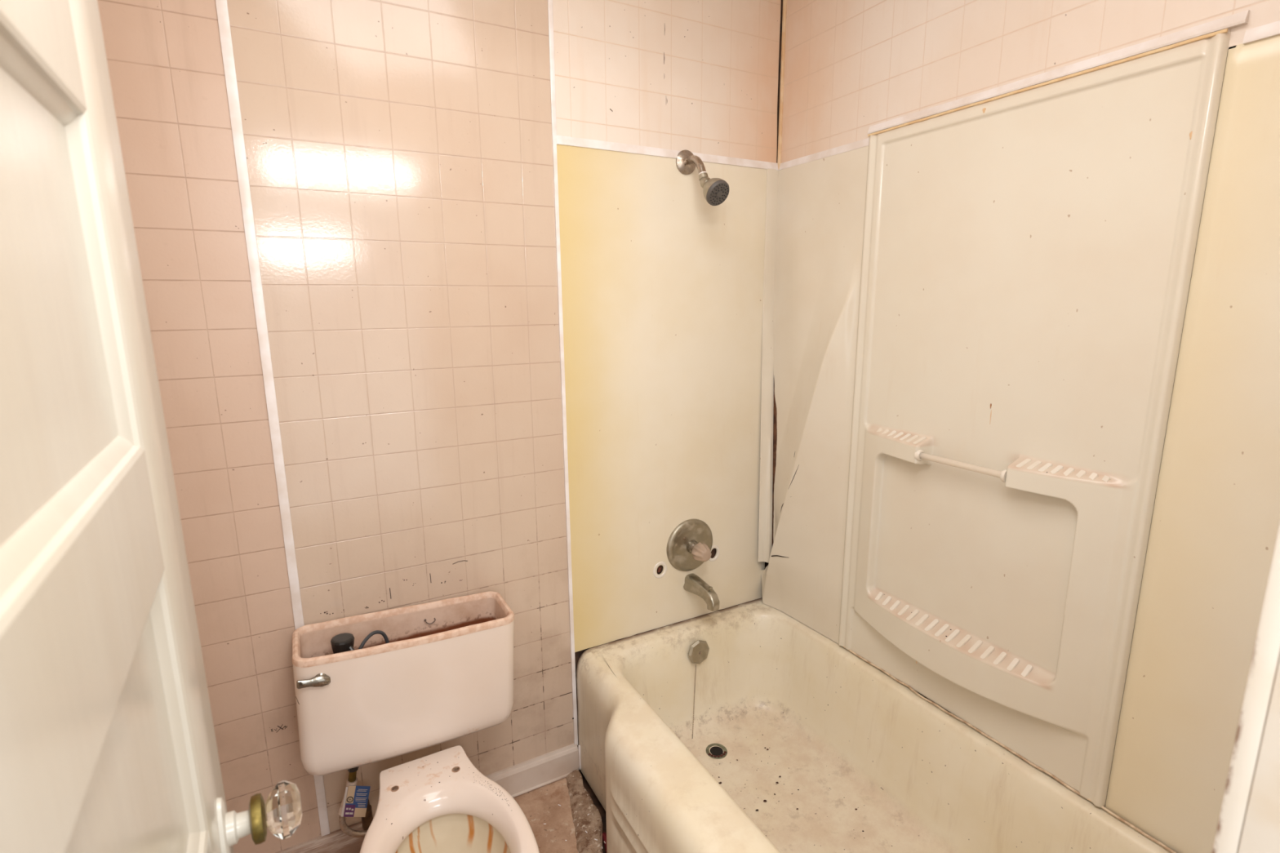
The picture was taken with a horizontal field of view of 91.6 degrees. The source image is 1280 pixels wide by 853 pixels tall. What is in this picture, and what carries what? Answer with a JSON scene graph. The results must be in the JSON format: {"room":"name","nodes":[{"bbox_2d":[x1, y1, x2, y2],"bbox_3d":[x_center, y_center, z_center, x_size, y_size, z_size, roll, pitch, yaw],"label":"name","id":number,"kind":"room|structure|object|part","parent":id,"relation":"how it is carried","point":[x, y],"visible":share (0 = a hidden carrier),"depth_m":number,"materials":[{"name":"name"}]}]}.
{"room":"bathroom","nodes":[
{"label":"bathroom","id":0,"kind":"room"},
{"bbox_2d":[97,0,782,852],"bbox_3d":[-0.352,-0.102,1.710,1.950,2.490,0.102,-7,13,-28],"label":"wall","id":1,"kind":"structure","parent":0,"point":[399,153],"depth_m":1.49,"materials":[{"name":"tile"}]},
{"bbox_3d":[-0.963,-0.037,1.331,0.310,2.460,0.010,-7,13,-28],"label":"tile panel","id":2,"kind":"part","parent":1,"relation":"part of","materials":[{"name":"pink tile"}]},
{"bbox_2d":[215,0,329,836],"bbox_3d":[-0.827,-0.097,1.387,0.020,2.366,0.004,-7,13,-28],"label":"trim","id":3,"kind":"structure","parent":1,"relation":"attached to","point":[222,11],"depth_m":1.36,"materials":[{"name":"white plastic"}]},
{"bbox_3d":[-0.521,-0.087,1.567,0.696,2.460,0.010,-7,13,-28],"label":"tile panel","id":4,"kind":"part","parent":1,"relation":"part of","materials":[{"name":"pink tile"}]},
{"bbox_2d":[275,743,578,852],"bbox_3d":[-0.639,1.091,1.715,1.012,0.094,0.021,-7,13,-28],"label":"baseboard","id":5,"kind":"structure","parent":1,"relation":"attached to","point":[519,779],"depth_m":1.86,"materials":[{"name":"paint"}]},
{"bbox_2d":[547,0,556,136],"bbox_3d":[-0.222,-1.034,1.540,0.012,0.598,0.004,-7,13,-28],"label":"trim","id":6,"kind":"structure","parent":1,"relation":"attached to","point":[550,19],"depth_m":1.56,"materials":[{"name":"white plastic"}]},
{"bbox_2d":[551,135,577,745],"bbox_3d":[-0.210,0.126,1.773,0.019,1.780,0.006,-7,13,-28],"label":"trim","id":7,"kind":"structure","parent":1,"relation":"attached to","point":[553,137],"depth_m":1.75,"materials":[{"name":"white plastic"}]},
{"bbox_2d":[577,745,581,769],"bbox_3d":[-0.187,1.034,1.946,0.010,0.084,0.006,-7,13,-28],"label":"trim","id":8,"kind":"structure","parent":1,"relation":"attached to","point":[579,746],"depth_m":1.94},
{"bbox_2d":[556,144,767,652],"bbox_3d":[0.111,-0.059,1.922,0.739,1.446,0.017,-7,13,-28],"label":"surround panel","id":9,"kind":"object","parent":1,"relation":"attached to","point":[662,285],"visible":0.92,"depth_m":1.88,"materials":[{"name":"beige plastic"}]},
{"bbox_2d":[666,519,712,571],"bbox_3d":[0.186,0.395,1.988,0.177,0.177,0.099,-7,13,-28],"label":"shower valve","id":10,"kind":"object","parent":9,"relation":"attached to","point":[690,544],"visible":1,"depth_m":2.01,"materials":[{"name":"silver metal"}]},
{"bbox_3d":[0.197,0.400,1.969,0.060,0.060,0.054,-7,13,-28],"label":"acrylic knob","id":11,"kind":"part","parent":10,"relation":"part of","materials":[{"name":"beige"}]},
{"bbox_2d":[683,573,719,611],"bbox_3d":[0.202,0.529,1.994,0.056,0.068,0.150,-7,13,-28],"label":"tub spout","id":12,"kind":"object","parent":9,"relation":"attached to","point":[693,584],"visible":1,"depth_m":1.97,"materials":[{"name":"silver metal"}]},
{"bbox_2d":[675,150,728,205],"bbox_3d":[0.177,-0.694,1.724,0.075,0.169,0.175,-7,13,-28],"label":"shower fixture","id":13,"kind":"object","parent":9,"relation":"attached to","point":[715,190],"visible":1,"depth_m":1.70,"materials":[{"name":"silver metal"}]},
{"bbox_3d":[0.157,-0.730,1.746,0.021,0.066,0.091,-7,13,-28],"label":"shower arm","id":14,"kind":"part","parent":13,"relation":"part of","materials":[{"name":"silver metal"}]},
{"bbox_3d":[0.100,-1.070,1.720,0.736,0.602,0.010,-7,13,-28],"label":"tile panel","id":15,"kind":"part","parent":1,"relation":"part of","materials":[{"name":"pink tile"}]},
{"bbox_2d":[556,135,778,170],"bbox_3d":[0.108,-0.775,1.773,0.739,0.022,0.008,-7,13,-28],"label":"trim","id":16,"kind":"structure","parent":1,"relation":"attached to","point":[563,140],"depth_m":1.73,"materials":[{"name":"white plastic"}]},
{"bbox_2d":[513,773,606,852],"bbox_3d":[0.424,1.399,0.580,1.950,0.080,3.300,-7,13,-28],"label":"floor","id":17,"kind":"structure","parent":0,"point":[540,806],"depth_m":1.80,"materials":[{"name":"brown tile"}]},
{"bbox_2d":[292,591,539,852],"bbox_3d":[-0.444,0.854,1.363,0.506,0.695,0.712,-7,13,-28],"label":"toilet","id":18,"kind":"object","parent":17,"relation":"on","point":[371,687],"visible":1,"depth_m":1.44,"materials":[{"name":"ceramic"}]},
{"bbox_3d":[-0.710,0.557,1.354,0.065,0.030,0.014,-7,13,-28],"label":"handle","id":19,"kind":"part","parent":18,"relation":"part of","materials":[{"name":"silver metal"}]},
{"bbox_3d":[-0.664,0.537,1.458,0.048,0.049,0.013,3,12,15],"label":"float arm","id":20,"kind":"part","parent":18,"relation":"part of","materials":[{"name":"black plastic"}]},
{"bbox_2d":[337,766,373,837],"bbox_3d":[-0.718,0.907,1.580,0.101,0.263,0.116,-7,13,-28],"label":"supply hose","id":21,"kind":"object","parent":18,"relation":"attached to","point":[355,802],"visible":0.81,"depth_m":1.53,"materials":[{"name":"black plastic"}]},
{"bbox_3d":[-0.571,0.636,1.554,0.506,0.309,0.185,-7,13,-28],"label":"tank","id":22,"kind":"part","parent":18,"relation":"part of","materials":[{"name":"white ceramic"}]},
{"bbox_3d":[-0.401,1.024,1.312,0.334,0.380,0.526,-7,13,-28],"label":"bowl","id":23,"kind":"part","parent":18,"relation":"part of","materials":[{"name":"white ceramic"}]},
{"bbox_2d":[565,769,601,852],"bbox_3d":[-0.118,1.146,1.656,0.104,0.042,0.632,-5,12,-21],"label":"ridge","id":24,"kind":"object","parent":17,"relation":"on","point":[581,802],"visible":1,"depth_m":1.77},
{"bbox_2d":[602,832,606,852],"bbox_3d":[-0.088,1.143,1.690,0.018,0.024,0.094,-3,12,-14],"label":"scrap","id":25,"kind":"object","parent":17,"relation":"on","point":[604,834],"visible":0.52,"depth_m":1.71,"materials":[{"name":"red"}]},
{"bbox_2d":[576,598,1171,852],"bbox_3d":[0.446,0.976,1.448,0.804,0.401,1.476,-7,13,-28],"label":"bathtub","id":26,"kind":"object","parent":17,"relation":"on","point":[660,710],"visible":1,"depth_m":1.71,"materials":[{"name":"ceramic"}]},
{"bbox_3d":[0.171,0.877,1.986,0.006,0.208,0.084,2,12,11],"label":"plug chain","id":27,"kind":"part","parent":26,"relation":"part of","materials":[{"name":"silver metal"}]},
{"bbox_3d":[0.191,0.728,2.008,0.082,0.082,0.017,-7,13,-28],"label":"overflow plate","id":28,"kind":"part","parent":26,"relation":"part of","materials":[{"name":"silver metal"}]},
{"bbox_2d":[718,738,892,846],"bbox_3d":[0.406,1.050,1.720,0.341,0.003,0.592,-7,13,-28],"label":"crumbs","id":29,"kind":"object","parent":26,"relation":"on","point":[764,800],"visible":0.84,"depth_m":1.76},
{"bbox_2d":[843,645,1177,852],"bbox_3d":[0.877,0.763,1.440,0.012,0.008,1.100,-7,13,-28],"label":"bead","id":30,"kind":"object","parent":26,"relation":"on","point":[1134,827],"visible":1,"depth_m":1.44},
{"bbox_2d":[764,0,1279,809],"bbox_3d":[0.865,-0.051,1.415,0.101,2.490,1.610,-7,13,-28],"label":"wall","id":31,"kind":"structure","parent":0,"point":[851,67],"depth_m":1.47,"materials":[{"name":"tile"}]},
{"bbox_2d":[758,168,778,562],"bbox_3d":[0.428,-0.161,2.048,0.046,1.298,0.040,-7,13,-28],"label":"strip","id":32,"kind":"object","parent":31,"relation":"attached to","point":[765,526],"visible":0.98,"depth_m":2.06,"materials":[{"name":"white plastic"}]},
{"bbox_2d":[777,0,786,169],"bbox_3d":[0.433,-1.102,1.885,0.008,0.610,0.010,-7,13,-28],"label":"trim","id":33,"kind":"structure","parent":31,"relation":"attached to","point":[784,2],"depth_m":1.89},
{"bbox_2d":[760,146,868,643],"bbox_3d":[0.501,-0.062,1.921,0.052,1.442,0.366,-7,13,-28],"label":"surround panel","id":34,"kind":"object","parent":31,"relation":"attached to","point":[821,202],"visible":1,"depth_m":1.89,"materials":[{"name":"beige plastic"}]},
{"bbox_2d":[778,137,869,170],"bbox_3d":[0.520,-0.780,1.790,0.007,0.020,0.362,-7,13,-28],"label":"trim","id":35,"kind":"structure","parent":31,"relation":"attached to","point":[864,143],"depth_m":1.77,"materials":[{"name":"white plastic"}]},
{"bbox_3d":[0.793,-0.976,1.258,0.012,0.615,1.481,-7,13,-28],"label":"tile panel","id":36,"kind":"part","parent":31,"relation":"part of","materials":[{"name":"pink tile"}]},
{"bbox_2d":[838,28,1231,807],"bbox_3d":[0.761,0.017,1.450,0.063,1.466,0.727,-7,13,-28],"label":"surround panel","id":37,"kind":"object","parent":31,"relation":"attached to","point":[1028,253],"visible":1,"depth_m":1.35,"materials":[{"name":"beige plastic"}]},
{"bbox_2d":[867,9,1249,133],"bbox_3d":[0.783,-0.714,1.310,0.012,0.019,0.752,-7,13,-28],"label":"trim","id":38,"kind":"structure","parent":31,"relation":"attached to","point":[1240,19],"depth_m":1.19,"materials":[{"name":"white plastic"}]},
{"bbox_2d":[1105,35,1279,852],"bbox_3d":[1.053,0.122,0.985,0.008,1.440,0.389,-7,13,-28],"label":"surround panel","id":39,"kind":"object","parent":31,"relation":"attached to","point":[1215,519],"visible":0.84,"depth_m":1.08,"materials":[{"name":"beige plastic"}]},
{"bbox_2d":[1242,20,1279,44],"bbox_3d":[1.054,-0.590,0.834,0.007,0.020,0.370,-7,13,-28],"label":"trim","id":40,"kind":"structure","parent":31,"relation":"attached to","point":[1272,29],"depth_m":0.97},
{"bbox_3d":[0.414,0.167,0.343,1.758,2.490,0.118,-7,13,-28],"label":"wall","id":41,"kind":"structure","parent":0,"visible":0},
{"bbox_2d":[0,0,302,852],"bbox_3d":[-0.296,0.358,0.411,0.111,2.020,0.651,-7,13,-28],"label":"door","id":42,"kind":"structure","parent":41,"relation":"in","point":[108,740],"depth_m":0.38,"materials":[{"name":"paint"}]},
{"bbox_3d":[-0.311,-0.075,0.319,0.012,0.256,0.376,-7,13,-30],"label":"panel","id":43,"kind":"part","parent":42,"relation":"part of","materials":[{"name":"paint"}]},
{"bbox_3d":[-0.308,0.279,0.390,0.012,0.259,0.376,-7,13,-30],"label":"panel","id":44,"kind":"part","parent":42,"relation":"part of","materials":[{"name":"paint"}]},
{"bbox_3d":[-0.435,0.447,0.657,0.005,0.124,0.048,-7,13,-30],"label":"escutcheon plate","id":45,"kind":"part","parent":42,"relation":"part of","materials":[{"name":"paint"}]},
{"bbox_3d":[-0.423,0.423,0.660,0.026,0.033,0.033,-7,13,-28],"label":"knob","id":46,"kind":"part","parent":42,"relation":"part of","materials":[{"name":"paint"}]},
{"bbox_2d":[1211,522,1279,852],"bbox_3d":[0.156,0.339,0.310,0.740,2.110,0.014,-7,13,-28],"label":"trim","id":47,"kind":"structure","parent":41,"relation":"attached to","point":[1265,658],"depth_m":0.43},
{"bbox_2d":[1237,658,1279,852],"bbox_3d":[0.164,0.385,0.243,0.706,2.045,0.123,-7,13,-28],"label":"trim","id":48,"kind":"structure","parent":41,"relation":"attached to","point":[1260,833],"depth_m":0.43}
]}

